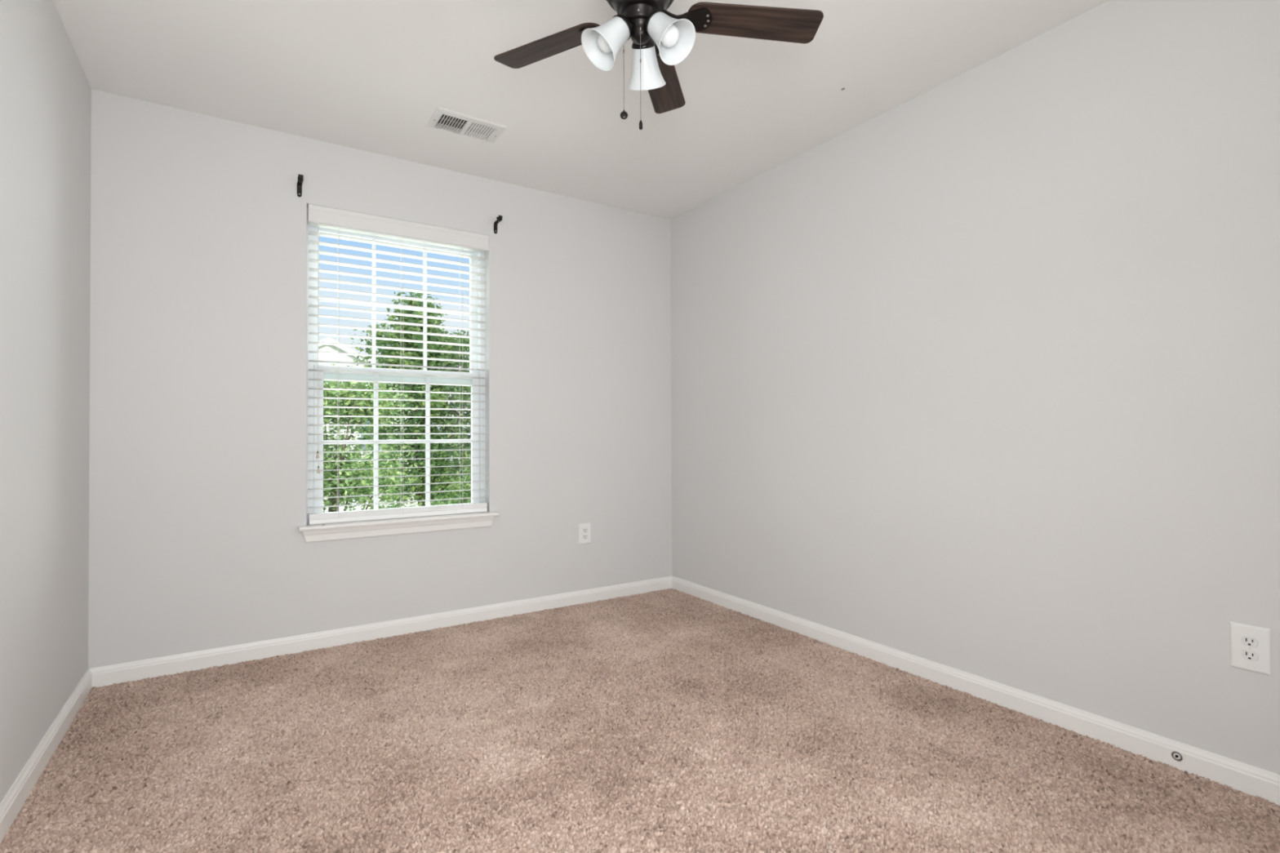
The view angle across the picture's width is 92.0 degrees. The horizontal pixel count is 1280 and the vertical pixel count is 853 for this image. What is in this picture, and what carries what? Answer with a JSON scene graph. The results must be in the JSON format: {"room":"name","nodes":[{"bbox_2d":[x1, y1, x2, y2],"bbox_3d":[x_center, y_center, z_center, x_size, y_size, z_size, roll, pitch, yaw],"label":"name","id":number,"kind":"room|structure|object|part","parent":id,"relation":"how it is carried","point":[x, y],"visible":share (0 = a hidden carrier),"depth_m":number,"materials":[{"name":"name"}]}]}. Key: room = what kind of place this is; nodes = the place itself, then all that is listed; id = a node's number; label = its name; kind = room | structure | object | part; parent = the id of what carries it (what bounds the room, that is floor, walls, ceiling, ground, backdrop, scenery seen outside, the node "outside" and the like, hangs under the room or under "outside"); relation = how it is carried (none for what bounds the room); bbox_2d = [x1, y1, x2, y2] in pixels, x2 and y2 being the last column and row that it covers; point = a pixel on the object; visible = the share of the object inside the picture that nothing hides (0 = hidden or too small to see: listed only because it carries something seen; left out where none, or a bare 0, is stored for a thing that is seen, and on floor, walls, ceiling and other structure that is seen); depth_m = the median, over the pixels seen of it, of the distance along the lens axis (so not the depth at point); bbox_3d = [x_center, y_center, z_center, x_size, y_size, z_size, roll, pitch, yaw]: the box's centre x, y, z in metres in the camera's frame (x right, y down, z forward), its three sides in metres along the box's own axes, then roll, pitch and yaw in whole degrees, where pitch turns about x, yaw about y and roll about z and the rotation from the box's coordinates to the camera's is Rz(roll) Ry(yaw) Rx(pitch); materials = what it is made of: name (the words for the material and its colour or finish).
{"room":"empty bedroom","nodes":[
{"label":"empty bedroom","id":0,"kind":"room"},
{"bbox_2d":[0,0,91,803],"bbox_3d":[-1.232,-0.211,0.842,0.120,2.890,3.920,0,-1,-33],"label":"wall","id":1,"kind":"structure","parent":0,"point":[46,90],"depth_m":1.91,"materials":[{"name":"paint"}]},
{"bbox_2d":[0,668,92,843],"bbox_3d":[-1.203,1.001,0.916,0.014,0.079,3.800,0,-1,-33],"label":"baseboard","id":2,"kind":"structure","parent":1,"relation":"attached to","point":[14,800],"depth_m":1.87,"materials":[{"name":"white paint"}]},
{"bbox_2d":[88,88,671,668],"bbox_3d":[-1.059,-0.185,3.376,3.160,2.890,0.150,0,-1,-33],"label":"wall","id":3,"kind":"structure","parent":0,"point":[198,298],"depth_m":2.91,"materials":[{"name":"paint"}]},
{"bbox_2d":[297,173,303,196],"bbox_3d":[-1.597,-1.131,2.904,0.021,0.079,0.082,0,-1,-33],"label":"curtain bracket","id":4,"kind":"object","parent":3,"relation":"attached to","point":[300,177],"visible":1,"depth_m":2.93,"materials":[{"name":"black metal"}]},
{"bbox_2d":[297,173,303,181],"bbox_3d":[-1.585,-1.159,2.884,0.021,0.024,0.035,0,-1,-33],"label":"cup","id":5,"kind":"object","parent":4,"relation":"on","point":[300,177],"depth_m":2.87,"materials":[{"name":"black metal"}]},
{"bbox_2d":[89,576,671,687],"bbox_3d":[-1.010,1.026,3.295,2.920,0.079,0.014,0,-1,-33],"label":"baseboard","id":6,"kind":"structure","parent":3,"relation":"attached to","point":[107,675],"depth_m":3.02,"materials":[{"name":"white paint"}]},
{"bbox_2d":[298,207,498,542],"bbox_3d":[-1.237,-0.258,3.228,0.962,1.620,0.206,0,-1,-33],"label":"window","id":7,"kind":"structure","parent":3,"relation":"in","point":[370,528],"depth_m":3.22,"materials":[{"name":"white plastic"}]},
{"bbox_3d":[-1.280,-0.623,3.300,0.830,0.783,0.028,0,-1,-33],"label":"sash","id":8,"kind":"part","parent":7,"relation":"part of","materials":[{"name":"white plastic"}]},
{"bbox_3d":[-1.256,0.079,3.260,0.826,0.763,0.034,0,-1,-33],"label":"sash","id":9,"kind":"part","parent":7,"relation":"part of","materials":[{"name":"white plastic"}]},
{"bbox_2d":[307,203,488,524],"bbox_3d":[-1.224,-0.297,3.207,0.886,1.536,0.073,0,-1,-33],"label":"window blind","id":10,"kind":"object","parent":7,"relation":"attached to","point":[322,216],"visible":1,"depth_m":3.17,"materials":[{"name":"plastic"}]},
{"bbox_3d":[-1.550,-0.432,2.971,0.002,1.111,0.002,-1,-1,42],"label":"pull cord","id":11,"kind":"part","parent":10,"relation":"part of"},
{"bbox_3d":[-1.546,-0.396,2.973,0.002,1.182,0.002,-1,-1,42],"label":"pull cord","id":12,"kind":"part","parent":10,"relation":"part of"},
{"bbox_3d":[-1.488,-0.274,3.047,0.002,1.445,0.055,0,-1,-33],"label":"ladder cord","id":13,"kind":"part","parent":10,"relation":"part of","materials":[{"name":"white fabric"}]},
{"bbox_3d":[-1.226,0.447,3.207,0.872,0.048,0.054,0,-1,-33],"label":"rail","id":14,"kind":"part","parent":10,"relation":"part of","materials":[{"name":"white plastic"}]},
{"bbox_3d":[-1.237,-0.274,3.209,0.002,1.445,0.055,0,-1,-33],"label":"ladder cord","id":15,"kind":"part","parent":10,"relation":"part of","materials":[{"name":"white fabric"}]},
{"bbox_3d":[-0.977,-0.273,3.377,0.002,1.445,0.055,0,-1,-33],"label":"ladder cord","id":16,"kind":"part","parent":10,"relation":"part of","materials":[{"name":"white fabric"}]},
{"bbox_3d":[-1.213,0.482,3.188,0.962,0.021,0.130,0,-1,-33],"label":"sill","id":17,"kind":"part","parent":7,"relation":"part of","materials":[{"name":"white paint"}]},
{"bbox_2d":[493,214,502,233],"bbox_3d":[-0.787,-1.120,3.427,0.021,0.079,0.082,0,-1,-33],"label":"curtain bracket","id":18,"kind":"object","parent":3,"relation":"attached to","point":[499,219],"visible":1,"depth_m":3.44,"materials":[{"name":"black metal"}]},
{"bbox_2d":[496,214,502,221],"bbox_3d":[-0.775,-1.148,3.408,0.021,0.024,0.035,0,-1,-33],"label":"cup","id":19,"kind":"object","parent":18,"relation":"on","point":[499,219],"depth_m":3.40,"materials":[{"name":"black metal"}]},
{"bbox_2d":[578,522,591,544],"bbox_3d":[-0.332,0.648,3.741,0.080,0.124,0.008,0,-1,-33],"label":"wall outlet","id":20,"kind":"object","parent":3,"relation":"attached to","point":[584,529],"visible":1,"depth_m":3.74,"materials":[{"name":"plastic"}]},
{"bbox_2d":[582,534,587,539],"bbox_3d":[-0.331,0.667,3.738,0.037,0.027,0.002,0,-1,-33],"label":"socket","id":21,"kind":"object","parent":20,"relation":"attached to","point":[584,536],"depth_m":3.74,"materials":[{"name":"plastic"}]},
{"bbox_2d":[582,528,587,533],"bbox_3d":[-0.331,0.628,3.739,0.037,0.027,0.002,0,-1,-33],"label":"socket","id":22,"kind":"object","parent":20,"relation":"attached to","point":[584,530],"depth_m":3.74,"materials":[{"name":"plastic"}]},
{"bbox_2d":[53,0,1109,219],"bbox_3d":[0.007,-1.527,1.732,2.920,0.250,3.800,0,-1,-33],"label":"ceiling","id":23,"kind":"structure","parent":0,"point":[371,76],"depth_m":2.45,"materials":[{"name":"paint"}]},
{"bbox_2d":[426,106,506,142],"bbox_3d":[-0.798,-1.434,2.849,0.316,0.113,0.192,0,-1,-33],"label":"ceiling vent","id":24,"kind":"object","parent":23,"relation":"in","point":[444,119],"visible":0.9,"depth_m":2.85,"materials":[{"name":"metal"}]},
{"bbox_2d":[493,0,823,129],"bbox_3d":[-0.005,-1.109,1.706,0.995,0.585,0.998,0,-1,-33],"label":"ceiling fan","id":25,"kind":"object","parent":23,"relation":"hanging from","point":[661,38],"visible":1,"depth_m":1.75,"materials":[{"name":"brown wood"}]},
{"bbox_3d":[-0.277,-1.170,1.899,0.385,0.037,0.112,-1,-1,31],"label":"blade","id":26,"kind":"part","parent":25,"relation":"part of","materials":[{"name":"brown wood"}]},
{"bbox_3d":[-0.080,-1.071,1.701,0.080,0.084,0.054,0,-1,-33],"label":"bulb","id":27,"kind":"part","parent":25,"relation":"part of","materials":[{"name":"white glass"}]},
{"bbox_3d":[-0.096,-1.055,1.696,0.135,0.137,0.115,0,-1,-33],"label":"lamp shade","id":28,"kind":"part","parent":25,"relation":"part of","materials":[{"name":"white glass"}]},
{"bbox_3d":[-0.045,-1.005,1.730,0.004,0.250,0.004,0,-1,-33],"label":"pull chain","id":29,"kind":"part","parent":25,"relation":"part of","materials":[{"name":"silver metal"}]},
{"bbox_3d":[0.002,-0.967,1.699,0.004,0.255,0.004,0,-1,-33],"label":"pull chain","id":30,"kind":"part","parent":25,"relation":"part of","materials":[{"name":"silver metal"}]},
{"bbox_3d":[0.019,-1.054,1.837,0.126,0.137,0.129,0,-1,-33],"label":"lamp shade","id":31,"kind":"part","parent":25,"relation":"part of","materials":[{"name":"white glass"}]},
{"bbox_3d":[0.071,-1.151,2.048,0.112,0.031,0.385,0,-1,12],"label":"blade","id":32,"kind":"part","parent":25,"relation":"part of","materials":[{"name":"brown wood"}]},
{"bbox_3d":[0.072,-1.072,1.679,0.055,0.084,0.079,0,-1,-33],"label":"bulb","id":33,"kind":"part","parent":25,"relation":"part of","materials":[{"name":"white glass"}]},
{"bbox_3d":[0.088,-1.056,1.671,0.113,0.137,0.134,0,-1,-33],"label":"lamp shade","id":34,"kind":"part","parent":25,"relation":"part of","materials":[{"name":"white glass"}]},
{"bbox_3d":[0.324,-1.155,1.766,0.385,0.031,0.112,0,-1,-6],"label":"blade","id":35,"kind":"part","parent":25,"relation":"part of","materials":[{"name":"brown wood"}]},
{"bbox_2d":[0,588,1279,852],"bbox_3d":[0.018,1.044,1.704,2.920,0.018,3.800,0,-1,-33],"label":"floor","id":36,"kind":"structure","parent":0,"point":[668,720],"depth_m":1.93,"materials":[{"name":"carpet"}]},
{"bbox_2d":[670,0,1279,774],"bbox_3d":[1.322,-0.204,2.492,0.120,2.890,3.920,0,-1,-33],"label":"wall","id":37,"kind":"structure","parent":0,"point":[980,377],"depth_m":2.23,"materials":[{"name":"paint"}]},
{"bbox_2d":[671,576,1279,805],"bbox_3d":[1.238,1.008,2.493,0.014,0.079,3.800,0,-1,-33],"label":"baseboard","id":38,"kind":"structure","parent":37,"relation":"attached to","point":[1251,780],"depth_m":2.21,"materials":[{"name":"white paint"}]},
{"bbox_2d":[1171,751,1182,761],"bbox_3d":[1.627,1.000,1.873,0.006,0.027,0.027,0,-1,-33],"label":"jack","id":39,"kind":"object","parent":37,"relation":"attached to","point":[1176,756],"visible":1,"depth_m":1.87,"materials":[{"name":"silver metal"}]},
{"bbox_2d":[1230,622,1271,675],"bbox_3d":[1.724,0.627,1.747,0.008,0.128,0.083,0,-1,-33],"label":"wall outlet","id":40,"kind":"object","parent":37,"relation":"attached to","point":[1250,646],"visible":1,"depth_m":1.74,"materials":[{"name":"plastic"}]},
{"bbox_2d":[1240,649,1258,661],"bbox_3d":[1.722,0.646,1.745,0.002,0.027,0.037,0,-1,-33],"label":"socket","id":41,"kind":"object","parent":40,"relation":"attached to","point":[1246,655],"depth_m":1.74,"materials":[{"name":"plastic"}]},
{"bbox_2d":[1240,635,1258,647],"bbox_3d":[1.722,0.608,1.746,0.002,0.027,0.037,0,-1,-33],"label":"socket","id":42,"kind":"object","parent":40,"relation":"attached to","point":[1246,641],"depth_m":1.75,"materials":[{"name":"plastic"}]},
{"label":"outside","id":43,"kind":"structure","parent":0,"visible":0},
{"bbox_2d":[430,461,471,505],"bbox_3d":[-26.812,4.657,40.520,120.000,0.200,89.400,0,-1,-33],"label":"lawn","id":44,"kind":"structure","parent":43,"point":[465,477],"depth_m":40.53,"materials":[{"name":"green plant"}]},
{"bbox_2d":[318,336,418,512],"bbox_3d":[-16.103,0.276,30.794,8.800,8.270,9.950,0,-1,-33],"label":"house","id":45,"kind":"structure","parent":44,"relation":"on","point":[326,348],"depth_m":27.12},
{"bbox_2d":[323,359,422,512],"bbox_3d":[-3.641,1.672,7.170,2.266,4.881,1.452,0,-1,9],"label":"tree","id":46,"kind":"object","parent":44,"relation":"on","point":[343,384],"visible":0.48,"depth_m":7.02,"materials":[{"name":"green plant"}]},
{"bbox_2d":[346,497,451,511],"bbox_3d":[-3.045,2.569,8.851,2.837,3.120,1.542,0,-1,-14],"label":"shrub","id":47,"kind":"object","parent":44,"relation":"on","point":[449,501],"visible":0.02,"depth_m":8.85,"materials":[{"name":"green plant"}]},
{"bbox_2d":[333,291,471,510],"bbox_3d":[-3.615,0.794,11.960,4.574,6.740,2.469,0,-1,-38],"label":"leafy tree","id":48,"kind":"object","parent":44,"relation":"on","point":[410,387],"visible":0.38,"depth_m":11.40,"materials":[{"name":"green plant"}]}
]}

